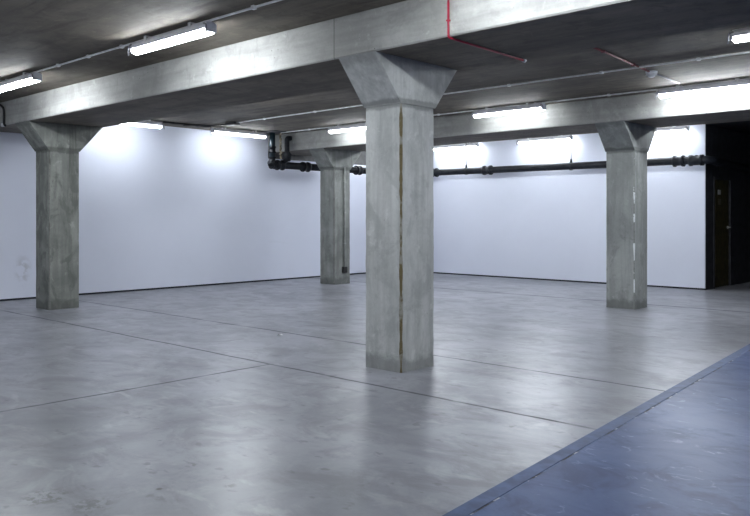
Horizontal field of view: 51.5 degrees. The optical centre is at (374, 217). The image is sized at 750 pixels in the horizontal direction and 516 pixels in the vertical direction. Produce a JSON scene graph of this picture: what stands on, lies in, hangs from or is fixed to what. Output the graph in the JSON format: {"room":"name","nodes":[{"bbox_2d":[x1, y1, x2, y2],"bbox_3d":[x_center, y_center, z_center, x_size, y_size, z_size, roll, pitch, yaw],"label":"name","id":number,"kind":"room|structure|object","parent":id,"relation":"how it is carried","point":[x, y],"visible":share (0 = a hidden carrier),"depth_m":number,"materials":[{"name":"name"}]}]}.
{"room":"parking garage","nodes":[
{"label":"parking garage","id":0,"kind":"room"},
{"bbox_2d":[0,125,365,298],"bbox_3d":[-5.739,-0.195,12.394,0.200,2.990,18.700,0,0,43],"label":"wall","id":1,"kind":"structure","parent":0,"point":[167,206],"depth_m":14.43,"materials":[{"name":"white paint"}]},
{"bbox_2d":[0,272,365,300],"bbox_3d":[-5.748,1.285,12.266,0.022,0.030,18.500,0,0,43],"label":"baseboard","id":2,"kind":"structure","parent":1,"relation":"attached to","point":[363,272],"depth_m":14.45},
{"bbox_2d":[0,273,749,515],"bbox_3d":[2.157,1.400,8.141,17.550,0.200,23.550,0,0,43],"label":"floor","id":3,"kind":"structure","parent":0,"point":[184,401],"depth_m":5.42,"materials":[{"name":"concrete"}]},
{"bbox_2d":[15,121,102,309],"bbox_3d":[-4.581,-0.022,11.293,0.451,2.645,1.102,0,0,43],"label":"concrete column","id":4,"kind":"structure","parent":3,"relation":"on","point":[57,147],"depth_m":11.11,"materials":[{"name":"grey concrete"}]},
{"bbox_2d":[309,148,361,284],"bbox_3d":[-0.776,-0.022,15.457,0.416,2.645,1.102,0,0,43],"label":"concrete column","id":5,"kind":"structure","parent":3,"relation":"on","point":[331,163],"depth_m":15.28,"materials":[{"name":"grey concrete"}]},
{"bbox_2d":[342,167,347,272],"bbox_3d":[-0.596,0.040,15.324,0.050,2.080,0.110,0,0,43],"label":"conduit","id":6,"kind":"object","parent":5,"relation":"attached to","point":[344,269],"visible":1,"depth_m":15.31,"materials":[{"name":"grey metal"}]},
{"bbox_2d":[339,51,456,372],"bbox_3d":[0.220,-0.022,6.816,0.431,2.645,1.102,0,0,43],"label":"concrete column","id":7,"kind":"structure","parent":3,"relation":"on","point":[399,96],"depth_m":6.64,"materials":[{"name":"grey concrete"}]},
{"bbox_2d":[595,121,656,309],"bbox_3d":[3.663,-0.022,11.318,0.446,2.645,1.102,0,0,43],"label":"concrete column","id":8,"kind":"structure","parent":3,"relation":"on","point":[626,145],"depth_m":11.15,"materials":[{"name":"grey concrete"}]},
{"bbox_2d":[0,0,749,145],"bbox_3d":[1.765,-1.815,7.721,17.550,0.250,22.500,0,0,43],"label":"ceiling","id":9,"kind":"structure","parent":0,"point":[35,35],"depth_m":8.23,"materials":[{"name":"concrete"}]},
{"bbox_2d":[0,72,41,91],"bbox_3d":[-4.313,-1.615,9.290,1.284,0.150,0.123,0,0,43],"label":"fluorescent light","id":10,"kind":"object","parent":9,"relation":"attached to","point":[34,77],"visible":1,"depth_m":9.08,"materials":[{"name":"paint"}]},
{"bbox_2d":[0,78,39,91],"bbox_3d":[-4.308,-1.577,9.295,1.196,0.046,0.096,0,0,43],"label":"diffuser","id":11,"kind":"object","parent":10,"relation":"attached to","point":[19,82],"depth_m":9.17,"materials":[{"name":"white plastic"}]},
{"bbox_2d":[0,0,281,81],"bbox_3d":[-0.274,-1.674,5.534,17.150,0.032,0.038,0,0,43],"label":"conduit","id":12,"kind":"object","parent":9,"relation":"attached to","point":[253,7],"visible":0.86,"depth_m":7.35,"materials":[{"name":"metal"}]},
{"bbox_2d":[121,120,163,128],"bbox_3d":[-4.137,-1.615,13.074,0.123,0.150,1.284,0,0,43],"label":"fluorescent light","id":13,"kind":"object","parent":9,"relation":"attached to","point":[147,123],"visible":0.45,"depth_m":13.29,"materials":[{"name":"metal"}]},
{"bbox_2d":[121,123,161,128],"bbox_3d":[-4.143,-1.577,13.079,0.096,0.046,1.196,0,0,43],"label":"diffuser","id":14,"kind":"object","parent":13,"relation":"attached to","point":[150,125],"depth_m":13.28,"materials":[{"name":"white plastic"}]},
{"bbox_2d":[128,21,216,55],"bbox_3d":[-1.841,-1.615,6.985,1.284,0.150,0.123,0,0,43],"label":"fluorescent light","id":15,"kind":"object","parent":9,"relation":"attached to","point":[206,28],"visible":1,"depth_m":6.88,"materials":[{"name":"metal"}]},
{"bbox_2d":[163,121,210,127],"bbox_3d":[-3.358,-1.671,13.920,0.040,0.037,1.000,0,0,43],"label":"cable trunking","id":16,"kind":"object","parent":9,"relation":"attached to","point":[163,121],"visible":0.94,"depth_m":13.80,"materials":[{"name":"grey metal"}]},
{"bbox_2d":[183,124,224,125],"bbox_3d":[-3.005,-1.663,13.935,0.829,0.039,0.228,0,0,3],"label":"cable","id":17,"kind":"object","parent":9,"relation":"attached to","point":[188,124],"visible":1,"depth_m":13.96,"materials":[{"name":"black rubber"}]},
{"bbox_2d":[225,121,239,125],"bbox_3d":[-2.516,-1.665,13.723,0.240,0.050,0.140,0,0,43],"label":"junction box","id":18,"kind":"object","parent":9,"relation":"attached to","point":[233,123],"visible":1,"depth_m":13.67,"materials":[{"name":"grey metal"}]},
{"bbox_2d":[211,127,267,138],"bbox_3d":[-2.568,-1.615,14.756,0.123,0.150,1.284,0,0,43],"label":"fluorescent light","id":19,"kind":"object","parent":9,"relation":"attached to","point":[222,131],"visible":1,"depth_m":14.69,"materials":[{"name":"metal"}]},
{"bbox_2d":[212,131,265,137],"bbox_3d":[-2.574,-1.577,14.761,0.096,0.046,1.196,0,0,43],"label":"diffuser","id":20,"kind":"object","parent":19,"relation":"attached to","point":[234,133],"depth_m":14.77,"materials":[{"name":"white plastic"}]},
{"bbox_2d":[263,130,286,133],"bbox_3d":[-1.967,-1.683,15.221,0.460,0.014,0.380,0,0,43],"label":"ceiling plate","id":21,"kind":"object","parent":9,"relation":"attached to","point":[274,131],"visible":0.68,"depth_m":15.09,"materials":[{"name":"grey metal"}]},
{"bbox_2d":[279,133,281,158],"bbox_3d":[-1.866,-1.420,15.338,0.070,0.519,0.062,0,0,43],"label":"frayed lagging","id":22,"kind":"object","parent":21,"relation":"hanging from","point":[280,138],"visible":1,"depth_m":15.32,"materials":[{"name":"fabric"}]},
{"bbox_2d":[326,123,365,133],"bbox_3d":[-0.384,-1.615,13.884,1.284,0.150,0.123,0,0,43],"label":"fluorescent light","id":23,"kind":"object","parent":9,"relation":"attached to","point":[356,127],"visible":0.59,"depth_m":13.95,"materials":[{"name":"paint"}]},
{"bbox_2d":[329,127,365,132],"bbox_3d":[-0.378,-1.577,13.890,1.196,0.046,0.096,0,0,43],"label":"diffuser","id":24,"kind":"object","parent":23,"relation":"attached to","point":[334,129],"depth_m":13.99,"materials":[{"name":"white plastic"}]},
{"bbox_2d":[0,0,749,133],"bbox_3d":[0.584,-1.518,6.477,17.180,0.345,1.110,0,0,43],"label":"concrete beam","id":25,"kind":"structure","parent":9,"relation":"attached to","point":[304,60],"depth_m":6.50,"materials":[{"name":"grey concrete"}]},
{"bbox_2d":[0,104,5,126],"bbox_3d":[-5.585,-1.501,11.342,0.577,0.362,0.078,0,0,25],"label":"cable","id":26,"kind":"object","parent":25,"relation":"attached to","point":[3,124],"visible":1,"depth_m":11.24,"materials":[{"name":"black rubber"}]},
{"bbox_2d":[446,0,526,62],"bbox_3d":[0.902,-1.504,6.163,0.031,0.373,1.136,0,0,41],"label":"conduit","id":27,"kind":"object","parent":25,"relation":"attached to","point":[448,19],"visible":1,"depth_m":5.95,"materials":[{"name":"plastic"}]},
{"bbox_2d":[434,143,478,150],"bbox_3d":[1.815,-1.615,17.605,1.284,0.150,0.123,0,0,43],"label":"fluorescent light","id":28,"kind":"object","parent":9,"relation":"attached to","point":[469,145],"visible":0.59,"depth_m":17.54,"materials":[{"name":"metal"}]},
{"bbox_2d":[434,146,477,150],"bbox_3d":[1.820,-1.577,17.610,1.196,0.046,0.096,0,0,43],"label":"diffuser","id":29,"kind":"object","parent":28,"relation":"attached to","point":[436,148],"depth_m":17.65,"materials":[{"name":"white plastic"}]},
{"bbox_2d":[236,51,749,122],"bbox_3d":[3.298,-1.675,8.301,15.700,0.030,0.038,0,0,43],"label":"conduit","id":30,"kind":"object","parent":9,"relation":"attached to","point":[746,52],"visible":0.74,"depth_m":9.28,"materials":[{"name":"metal"}]},
{"bbox_2d":[267,135,749,176],"bbox_3d":[3.202,-1.252,16.050,10.138,0.876,3.698,0,0,11],"label":"drain pipe","id":31,"kind":"object","parent":9,"relation":"hanging from","point":[691,160],"visible":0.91,"depth_m":15.51,"materials":[{"name":"black metal"}]},
{"bbox_2d":[268,132,275,160],"bbox_3d":[-2.018,-1.403,15.269,0.152,0.575,0.150,0,0,43],"label":"riser pipe","id":32,"kind":"object","parent":31,"relation":"attached to","point":[271,146],"visible":1,"depth_m":15.22,"materials":[{"name":"black metal"}]},
{"bbox_2d":[283,136,291,162],"bbox_3d":[-1.742,-1.360,15.406,0.178,0.550,0.182,0,0,43],"label":"riser pipe","id":33,"kind":"object","parent":31,"relation":"attached to","point":[286,155],"visible":1,"depth_m":15.35,"materials":[{"name":"black metal"}]},
{"bbox_2d":[471,103,545,118],"bbox_3d":[1.993,-1.615,11.668,1.284,0.150,0.123,0,0,43],"label":"fluorescent light","id":34,"kind":"object","parent":9,"relation":"attached to","point":[528,107],"visible":1,"depth_m":11.60,"materials":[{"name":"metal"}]},
{"bbox_2d":[474,107,543,117],"bbox_3d":[1.998,-1.577,11.673,1.196,0.046,0.096,0,0,43],"label":"diffuser","id":35,"kind":"object","parent":34,"relation":"attached to","point":[513,110],"depth_m":11.65,"materials":[{"name":"white plastic"}]},
{"bbox_2d":[268,89,749,155],"bbox_3d":[4.431,-1.518,10.601,17.180,0.345,1.110,0,0,43],"label":"concrete beam","id":36,"kind":"structure","parent":9,"relation":"attached to","point":[577,117],"depth_m":11.43,"materials":[{"name":"grey concrete"}]},
{"bbox_2d":[282,78,749,132],"bbox_3d":[4.138,-1.674,9.678,16.350,0.032,0.038,0,0,43],"label":"conduit","id":37,"kind":"object","parent":9,"relation":"attached to","point":[438,114],"visible":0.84,"depth_m":10.97,"materials":[{"name":"metal"}]},
{"bbox_2d":[516,135,572,144],"bbox_3d":[3.497,-1.615,16.036,1.284,0.150,0.123,0,0,43],"label":"fluorescent light","id":38,"kind":"object","parent":9,"relation":"attached to","point":[560,138],"visible":0.93,"depth_m":15.99,"materials":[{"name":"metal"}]},
{"bbox_2d":[519,138,570,144],"bbox_3d":[3.502,-1.577,16.042,1.196,0.046,0.096,0,0,43],"label":"diffuser","id":39,"kind":"object","parent":38,"relation":"attached to","point":[530,140],"depth_m":16.05,"materials":[{"name":"white plastic"}]},
{"bbox_2d":[593,48,649,71],"bbox_3d":[2.223,-1.677,7.746,0.053,0.026,2.968,0,0,39],"label":"conduit","id":40,"kind":"object","parent":9,"relation":"attached to","point":[598,49],"visible":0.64,"depth_m":8.18,"materials":[{"name":"metal"}]},
{"bbox_2d":[645,70,657,77],"bbox_3d":[3.190,-1.656,8.963,0.136,0.068,0.136,0,0,43],"label":"smoke detector","id":41,"kind":"object","parent":9,"relation":"attached to","point":[652,73],"visible":0.99,"depth_m":8.93,"materials":[{"name":"white plastic"}]},
{"bbox_2d":[657,73,679,83],"bbox_3d":[3.518,-1.679,9.347,0.020,0.021,0.852,0,0,39],"label":"conduit","id":42,"kind":"object","parent":9,"relation":"attached to","point":[657,73],"visible":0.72,"depth_m":9.34,"materials":[{"name":"metal"}]},
{"bbox_2d":[655,126,689,133],"bbox_3d":[5.201,-1.615,14.447,1.284,0.150,0.123,0,0,43],"label":"fluorescent light","id":43,"kind":"object","parent":9,"relation":"attached to","point":[673,129],"visible":0.47,"depth_m":14.18,"materials":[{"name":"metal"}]},
{"bbox_2d":[655,129,686,133],"bbox_3d":[5.206,-1.577,14.453,1.196,0.046,0.096,0,0,43],"label":"diffuser","id":44,"kind":"object","parent":43,"relation":"attached to","point":[658,131],"depth_m":14.22,"materials":[{"name":"white plastic"}]},
{"bbox_2d":[655,78,749,98],"bbox_3d":[4.136,-1.615,9.669,1.284,0.150,0.123,0,0,43],"label":"fluorescent light","id":45,"kind":"object","parent":9,"relation":"attached to","point":[737,84],"visible":1,"depth_m":9.66,"materials":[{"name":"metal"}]},
{"bbox_2d":[659,84,749,97],"bbox_3d":[4.141,-1.577,9.675,1.196,0.046,0.096,0,0,43],"label":"diffuser","id":46,"kind":"object","parent":45,"relation":"attached to","point":[718,87],"depth_m":9.67,"materials":[{"name":"white plastic"}]},
{"bbox_2d":[727,27,749,43],"bbox_3d":[3.625,-1.615,6.482,1.284,0.150,0.123,0,0,43],"label":"fluorescent light","id":47,"kind":"object","parent":9,"relation":"attached to","point":[743,34],"visible":1,"depth_m":6.82,"materials":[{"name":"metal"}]},
{"bbox_2d":[733,34,749,42],"bbox_3d":[3.630,-1.577,6.487,1.196,0.046,0.096,0,0,43],"label":"diffuser","id":48,"kind":"object","parent":47,"relation":"attached to","point":[737,38],"depth_m":6.82,"materials":[{"name":"white plastic"}]},
{"bbox_2d":[433,124,705,287],"bbox_3d":[3.262,-0.210,16.532,7.380,2.960,0.030,0,0,43],"label":"wall","id":49,"kind":"structure","parent":0,"point":[532,224],"depth_m":16.06,"materials":[{"name":"white paint"}]},
{"bbox_2d":[434,272,705,289],"bbox_3d":[3.264,1.285,16.535,7.379,0.030,0.022,0,0,43],"label":"baseboard","id":50,"kind":"structure","parent":49,"relation":"attached to","point":[434,272],"depth_m":16.06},
{"bbox_2d":[442,344,749,515],"bbox_3d":[3.240,1.400,7.131,0.098,0.200,23.662,0,0,38],"label":"floor stripe","id":51,"kind":"structure","parent":0,"point":[481,500],"depth_m":4.40,"materials":[{"name":"paint"}]},
{"bbox_2d":[706,125,749,289],"bbox_3d":[7.114,-0.195,15.400,0.199,2.990,3.570,0,0,43],"label":"wall","id":52,"kind":"structure","parent":0,"point":[734,146],"depth_m":15.13,"materials":[{"name":"black paint"}]},
{"bbox_2d":[714,177,731,288],"bbox_3d":[6.530,0.270,14.667,0.144,2.060,0.920,0,0,43],"label":"door","id":53,"kind":"structure","parent":52,"relation":"in","point":[722,187],"depth_m":14.73,"materials":[{"name":"brown paint"}]}
]}

